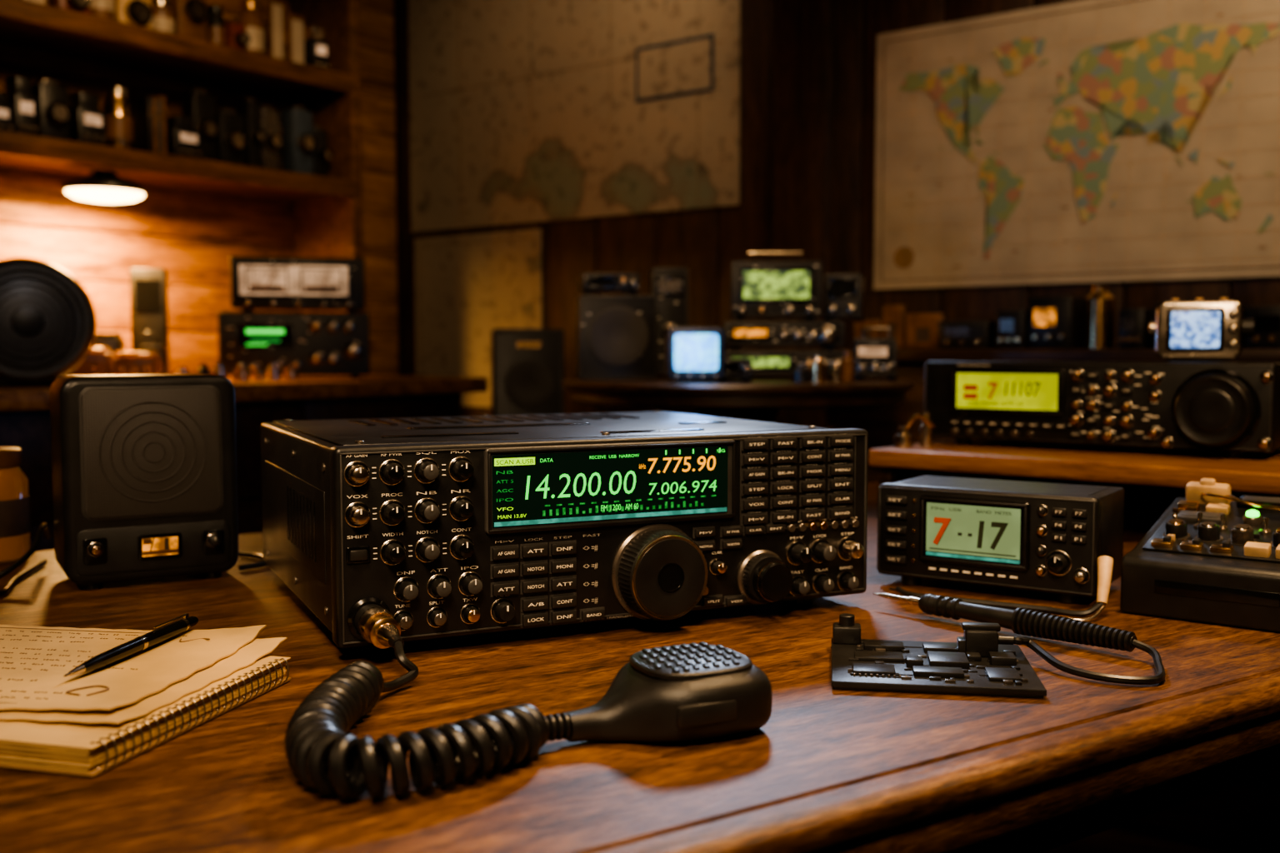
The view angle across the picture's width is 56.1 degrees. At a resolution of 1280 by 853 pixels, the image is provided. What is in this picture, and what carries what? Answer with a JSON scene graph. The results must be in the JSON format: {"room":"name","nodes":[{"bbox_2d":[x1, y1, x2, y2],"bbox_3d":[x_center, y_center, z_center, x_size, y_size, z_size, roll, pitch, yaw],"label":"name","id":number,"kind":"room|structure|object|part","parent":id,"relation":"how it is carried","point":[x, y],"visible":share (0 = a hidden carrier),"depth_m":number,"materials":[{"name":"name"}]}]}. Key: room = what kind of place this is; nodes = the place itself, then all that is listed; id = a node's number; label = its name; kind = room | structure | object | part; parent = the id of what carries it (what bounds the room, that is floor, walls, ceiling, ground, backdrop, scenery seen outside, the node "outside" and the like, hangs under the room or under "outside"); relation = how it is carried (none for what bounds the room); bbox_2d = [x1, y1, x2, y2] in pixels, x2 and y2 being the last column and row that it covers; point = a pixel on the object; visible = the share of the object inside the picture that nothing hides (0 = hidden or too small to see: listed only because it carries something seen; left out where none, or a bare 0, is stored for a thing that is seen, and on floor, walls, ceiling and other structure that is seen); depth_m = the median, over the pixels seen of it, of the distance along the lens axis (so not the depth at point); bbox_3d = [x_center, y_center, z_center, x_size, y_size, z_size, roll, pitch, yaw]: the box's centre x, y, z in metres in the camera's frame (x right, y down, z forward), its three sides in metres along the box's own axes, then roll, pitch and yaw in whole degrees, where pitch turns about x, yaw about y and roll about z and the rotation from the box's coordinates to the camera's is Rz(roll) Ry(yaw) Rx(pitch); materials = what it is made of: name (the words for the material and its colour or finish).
{"room":"amateur radio room","nodes":[
{"label":"amateur radio room","id":0,"kind":"room"},
{"bbox_2d":[0,0,400,375],"bbox_3d":[-2.221,-0.416,2.168,0.098,2.530,4.800,3,5,37],"label":"wall","id":1,"kind":"structure","parent":0,"point":[192,235],"depth_m":3.37,"materials":[{"name":"brown wood"}]},
{"bbox_2d":[395,0,1279,416],"bbox_3d":[0.911,-0.454,2.757,4.200,2.530,0.098,3,5,37],"label":"wall","id":2,"kind":"structure","parent":0,"point":[706,241],"depth_m":3.13,"materials":[{"name":"brown wood"}]},
{"bbox_2d":[414,228,542,407],"bbox_3d":[-0.515,-0.333,3.767,0.550,0.540,0.005,3,5,37],"label":"chart","id":3,"kind":"object","parent":2,"relation":"attached to","point":[468,287],"visible":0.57,"depth_m":3.77,"materials":[{"name":"paper"}]},
{"bbox_2d":[408,0,740,232],"bbox_3d":[-0.243,-1.038,3.517,1.260,0.860,0.007,3,5,37],"label":"chart","id":4,"kind":"object","parent":2,"relation":"attached to","point":[521,111],"visible":1,"depth_m":3.49,"materials":[{"name":"paper"}]},
{"bbox_2d":[771,0,835,428],"bbox_3d":[0.412,-0.472,3.042,0.160,2.520,0.035,3,5,37],"label":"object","id":5,"kind":"structure","parent":2,"relation":"attached to","point":[805,30],"depth_m":3.01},
{"bbox_2d":[873,0,1279,289],"bbox_3d":[0.997,-0.622,2.611,1.060,0.615,0.007,3,5,37],"label":"world map","id":6,"kind":"object","parent":2,"relation":"attached to","point":[1078,141],"visible":1,"depth_m":2.63,"materials":[{"name":"paper"}]},
{"bbox_2d":[1041,821,1274,852],"bbox_3d":[-0.500,0.979,0.964,4.500,0.100,4.900,3,5,37],"label":"floor","id":7,"kind":"structure","parent":0,"point":[1132,837],"depth_m":2.41,"materials":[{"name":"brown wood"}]},
{"bbox_2d":[0,363,487,551],"bbox_3d":[-1.380,0.342,2.587,0.790,0.952,2.200,3,5,37],"label":"workbench","id":8,"kind":"object","parent":7,"relation":"on","point":[25,422],"depth_m":2.68,"materials":[{"name":"brown wood"}]},
{"bbox_2d":[0,257,96,386],"bbox_3d":[-1.212,-0.205,2.373,0.250,0.252,0.152,-2,4,-30],"label":"round speaker","id":9,"kind":"object","parent":8,"relation":"on","point":[48,322],"visible":1,"depth_m":2.33},
{"bbox_2d":[67,333,169,374],"bbox_3d":[-1.272,-0.195,2.870,0.255,0.168,0.288,-1,4,-15],"label":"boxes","id":10,"kind":"object","parent":8,"relation":"on","point":[107,355],"visible":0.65,"depth_m":2.77,"materials":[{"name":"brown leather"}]},
{"bbox_2d":[129,268,169,352],"bbox_3d":[-1.259,-0.265,3.085,0.085,0.280,0.060,-1,4,-15],"label":"radio","id":11,"kind":"object","parent":8,"relation":"on","point":[148,287],"visible":0.77,"depth_m":3.06,"materials":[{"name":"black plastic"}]},
{"bbox_2d":[0,0,363,312],"bbox_3d":[-1.677,-0.899,2.543,0.278,1.604,2.535,3,5,37],"label":"bookcase","id":12,"kind":"object","parent":8,"relation":"on","point":[327,219],"depth_m":3.17,"materials":[{"name":"brown wood"}]},
{"bbox_2d":[60,170,148,203],"bbox_3d":[-1.315,-0.589,2.954,0.196,0.072,0.196,0,4,0],"label":"lamp","id":13,"kind":"object","parent":12,"relation":"attached to","point":[103,187],"visible":1,"depth_m":2.89,"materials":[{"name":"black metal"}]},
{"bbox_3d":[-1.635,-0.751,2.544,0.178,0.204,2.365,3,5,37],"label":"curios on the shelf","id":14,"kind":"part","parent":12,"relation":"part of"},
{"bbox_3d":[-1.624,-1.059,2.508,0.144,0.228,2.377,3,5,37],"label":"curios on the shelf","id":15,"kind":"part","parent":12,"relation":"part of","materials":[{"name":"brown glass"}]},
{"bbox_3d":[-0.921,-0.125,2.764,0.050,0.042,0.314,3,5,37],"label":"spare knobs on the bench","id":16,"kind":"part","parent":8,"relation":"part of","materials":[{"name":"brown"}]},
{"bbox_2d":[217,311,369,379],"bbox_3d":[-0.878,-0.207,3.074,0.360,0.165,0.272,-1,4,-14],"label":"receiver","id":17,"kind":"object","parent":8,"relation":"on","point":[314,343],"visible":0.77,"depth_m":2.97,"materials":[{"name":"black metal"}]},
{"bbox_2d":[230,255,364,312],"bbox_3d":[-0.868,-0.357,3.064,0.320,0.135,0.213,-1,4,-14],"label":"analog meter unit","id":18,"kind":"object","parent":17,"relation":"on","point":[271,283],"visible":0.97,"depth_m":2.97,"materials":[{"name":"grey metal"}]},
{"bbox_2d":[491,329,564,415],"bbox_3d":[-0.293,0.267,3.148,0.180,1.040,0.208,-1,4,-8],"label":"tower speaker","id":19,"kind":"object","parent":7,"relation":"on","point":[527,365],"visible":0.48,"depth_m":3.02},
{"bbox_2d":[0,482,1279,852],"bbox_3d":[0.096,0.528,1.319,2.152,0.745,1.132,-2,4,-33],"label":"wooden desk","id":20,"kind":"object","parent":7,"relation":"on","point":[830,770],"visible":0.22,"depth_m":0.75,"materials":[{"name":"brown wood"}]},
{"bbox_2d":[0,446,30,564],"bbox_3d":[-0.735,0.088,1.353,0.086,0.126,0.086,0,4,0],"label":"jar","id":21,"kind":"object","parent":20,"relation":"on","point":[15,523],"visible":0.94,"depth_m":1.34,"materials":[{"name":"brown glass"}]},
{"bbox_2d":[0,522,267,596],"bbox_3d":[-0.612,0.133,1.242,0.443,0.053,0.220,-1,4,-19],"label":"cable tangle","id":22,"kind":"object","parent":20,"relation":"on","point":[44,527],"visible":0.92,"depth_m":1.26,"materials":[{"name":"rubber"}]},
{"bbox_2d":[49,373,239,589],"bbox_3d":[-0.516,0.052,1.253,0.166,0.212,0.126,-2,4,-31],"label":"speaker","id":23,"kind":"object","parent":20,"relation":"on","point":[144,466],"visible":1,"depth_m":1.20},
{"bbox_2d":[0,655,290,777],"bbox_3d":[-0.440,0.177,0.809,0.344,0.019,0.205,1,4,15],"label":"spiral notebook","id":24,"kind":"object","parent":20,"relation":"on","point":[87,750],"visible":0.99,"depth_m":0.71,"materials":[{"name":"paper"}]},
{"bbox_2d":[0,637,286,724],"bbox_3d":[-0.419,0.164,0.824,0.282,0.007,0.200,1,4,12],"label":"paper sheet","id":25,"kind":"object","parent":24,"relation":"on","point":[249,653],"visible":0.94,"depth_m":0.76,"materials":[{"name":"beige paper"}]},
{"bbox_2d":[0,625,266,710],"bbox_3d":[-0.433,0.160,0.834,0.272,0.010,0.203,1,4,9],"label":"paper sheet","id":26,"kind":"object","parent":25,"relation":"on","point":[34,661],"visible":0.95,"depth_m":0.83,"materials":[{"name":"beige paper"}]},
{"bbox_2d":[63,613,198,677],"bbox_3d":[-0.357,0.154,0.851,0.010,0.013,0.153,1,5,11],"label":"ballpoint pen","id":27,"kind":"object","parent":26,"relation":"on","point":[152,638],"visible":1,"depth_m":0.85,"materials":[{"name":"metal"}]},
{"bbox_2d":[284,640,548,800],"bbox_3d":[-0.163,0.175,0.736,0.143,0.035,0.230,-3,4,-35],"label":"coiled cord","id":28,"kind":"object","parent":20,"relation":"on","point":[319,751],"visible":1,"depth_m":0.66,"materials":[{"name":"rubber"}]},
{"bbox_2d":[260,410,868,650],"bbox_3d":[-0.082,0.081,1.159,0.488,0.166,0.462,-2,4,-26],"label":"radio","id":29,"kind":"object","parent":20,"relation":"on","point":[389,531],"visible":1,"depth_m":0.99,"materials":[{"name":"black metal"}]},
{"bbox_2d":[544,641,772,742],"bbox_3d":[0.004,0.168,0.745,0.150,0.046,0.090,-2,4,-26],"label":"microphone","id":30,"kind":"object","parent":20,"relation":"on","point":[683,692],"visible":0.98,"depth_m":0.72,"materials":[{"name":"plastic"}]},
{"bbox_2d":[831,613,1046,698],"bbox_3d":[0.216,0.166,0.892,0.145,0.030,0.128,1,4,9],"label":"circuit board","id":31,"kind":"object","parent":20,"relation":"on","point":[982,662],"visible":1,"depth_m":0.88,"materials":[{"name":"black plastic"}]},
{"bbox_2d":[876,475,1124,604],"bbox_3d":[0.359,0.110,1.204,0.216,0.103,0.133,2,4,34],"label":"radio","id":32,"kind":"object","parent":20,"relation":"on","point":[1028,536],"visible":0.97,"depth_m":1.16,"materials":[{"name":"grey plastic"}]},
{"bbox_2d":[889,555,1113,621],"bbox_3d":[0.326,0.142,1.109,0.204,0.052,0.062,2,4,23],"label":"cable","id":33,"kind":"object","parent":20,"relation":"on","point":[1105,563],"visible":0.69,"depth_m":1.08,"materials":[{"name":"plastic"}]},
{"bbox_2d":[873,593,1165,684],"bbox_3d":[0.286,0.164,0.977,0.096,0.023,0.299,-3,5,-39],"label":"iron","id":34,"kind":"object","parent":20,"relation":"on","point":[1023,622],"visible":1,"depth_m":0.96,"materials":[{"name":"metal"}]},
{"bbox_2d":[868,438,1279,509],"bbox_3d":[0.706,0.084,1.629,0.660,0.099,0.420,3,5,40],"label":"shelf","id":35,"kind":"object","parent":20,"relation":"on","point":[1153,477],"visible":0.62,"depth_m":1.57,"materials":[{"name":"brown wood"}]},
{"bbox_2d":[893,411,934,448],"bbox_3d":[0.379,0.004,1.721,0.056,0.050,0.067,-2,4,-28],"label":"adapter","id":36,"kind":"object","parent":35,"relation":"on","point":[902,439],"visible":1,"depth_m":1.70,"materials":[{"name":"metal"}]},
{"bbox_2d":[924,360,1279,458],"bbox_3d":[0.665,-0.032,1.708,0.461,0.122,0.277,3,5,37],"label":"radio transceiver","id":37,"kind":"object","parent":35,"relation":"on","point":[1232,408],"visible":0.99,"depth_m":1.60,"materials":[{"name":"grey plastic"}]},
{"bbox_2d":[1149,297,1254,360],"bbox_3d":[0.756,-0.131,1.619,0.129,0.085,0.064,2,4,25],"label":"monitor","id":38,"kind":"object","parent":37,"relation":"on","point":[1198,329],"visible":1,"depth_m":1.60,"materials":[{"name":"metal"}]},
{"bbox_2d":[1120,478,1279,632],"bbox_3d":[0.583,0.113,1.089,0.230,0.111,0.192,3,5,38],"label":"component tester","id":39,"kind":"object","parent":20,"relation":"on","point":[1212,557],"visible":1,"depth_m":1.07,"materials":[{"name":"black plastic"}]},
{"bbox_2d":[561,375,914,422],"bbox_3d":[0.200,0.364,2.528,0.724,0.925,0.724,0,4,0],"label":"round table","id":40,"kind":"object","parent":7,"relation":"on","point":[762,398],"visible":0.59,"depth_m":2.21,"materials":[{"name":"brown wood"}]},
{"bbox_2d":[575,295,657,379],"bbox_3d":[-0.052,-0.190,2.562,0.165,0.175,0.162,0,4,-6],"label":"speaker box","id":41,"kind":"object","parent":40,"relation":"on","point":[617,335],"visible":1,"depth_m":2.49,"materials":[{"name":"black metal"}]},
{"bbox_2d":[578,272,639,295],"bbox_3d":[-0.067,-0.300,2.547,0.120,0.045,0.136,-1,4,-8],"label":"preamplifier","id":42,"kind":"object","parent":41,"relation":"on","point":[588,282],"visible":0.95,"depth_m":2.49,"materials":[{"name":"black metal"}]},
{"bbox_2d":[648,267,688,378],"bbox_3d":[0.062,-0.228,2.648,0.084,0.240,0.126,0,4,-4],"label":"meter","id":43,"kind":"object","parent":40,"relation":"on","point":[670,285],"visible":0.47,"depth_m":2.60,"materials":[{"name":"black metal"}]},
{"bbox_2d":[665,326,725,382],"bbox_3d":[0.105,-0.137,2.289,0.110,0.105,0.094,0,4,0],"label":"monitor","id":44,"kind":"object","parent":40,"relation":"on","point":[693,354],"visible":1,"depth_m":2.25,"materials":[{"name":"glass"}]},
{"bbox_2d":[715,358,751,381],"bbox_3d":[0.184,-0.110,2.342,0.068,0.045,0.092,0,4,-2],"label":"antenna tuner","id":45,"kind":"object","parent":40,"relation":"on","point":[741,368],"visible":0.66,"depth_m":2.30,"materials":[{"name":"black metal"}]},
{"bbox_2d":[725,350,844,379],"bbox_3d":[0.306,-0.133,2.587,0.260,0.060,0.220,0,4,4],"label":"receiver","id":46,"kind":"object","parent":40,"relation":"on","point":[763,362],"visible":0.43,"depth_m":2.49,"materials":[{"name":"black metal"}]},
{"bbox_2d":[724,321,844,349],"bbox_3d":[0.306,-0.194,2.583,0.250,0.060,0.219,0,4,4],"label":"receiver","id":47,"kind":"object","parent":46,"relation":"on","point":[827,335],"visible":0.97,"depth_m":2.50,"materials":[{"name":"black metal"}]},
{"bbox_2d":[730,251,822,321],"bbox_3d":[0.290,-0.300,2.588,0.190,0.149,0.175,0,4,4],"label":"spectrum scope","id":48,"kind":"object","parent":47,"relation":"on","point":[759,289],"visible":0.98,"depth_m":2.51,"materials":[{"name":"grey metal"}]},
{"bbox_2d":[823,273,864,322],"bbox_3d":[0.441,-0.276,2.589,0.084,0.100,0.135,1,4,14],"label":"signal box","id":49,"kind":"object","parent":47,"relation":"on","point":[843,293],"visible":0.98,"depth_m":2.53,"materials":[{"name":"black metal"}]},
{"bbox_2d":[793,350,853,382],"bbox_3d":[0.353,-0.115,2.301,0.118,0.060,0.056,0,4,0],"label":"valves","id":50,"kind":"object","parent":40,"relation":"on","point":[845,373],"visible":1,"depth_m":2.29,"materials":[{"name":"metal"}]},
{"bbox_2d":[853,326,897,379],"bbox_3d":[0.484,-0.150,2.467,0.088,0.109,0.115,1,4,12],"label":"receiver","id":51,"kind":"object","parent":40,"relation":"on","point":[872,357],"visible":1,"depth_m":2.42,"materials":[{"name":"black metal"}]},
{"bbox_2d":[814,349,1279,852],"bbox_3d":[1.090,0.324,2.463,1.550,0.965,0.222,3,5,37],"label":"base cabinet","id":52,"kind":"object","parent":7,"relation":"on","point":[1246,814],"visible":0.02,"depth_m":2.41,"materials":[{"name":"brown wood"}]},
{"bbox_2d":[854,285,1279,348],"bbox_3d":[1.074,-0.225,2.454,1.403,0.131,0.110,3,5,37],"label":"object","id":53,"kind":"object","parent":52,"relation":"on","point":[1062,322],"visible":0.67,"depth_m":2.56,"materials":[{"name":"black metal"}]}
]}

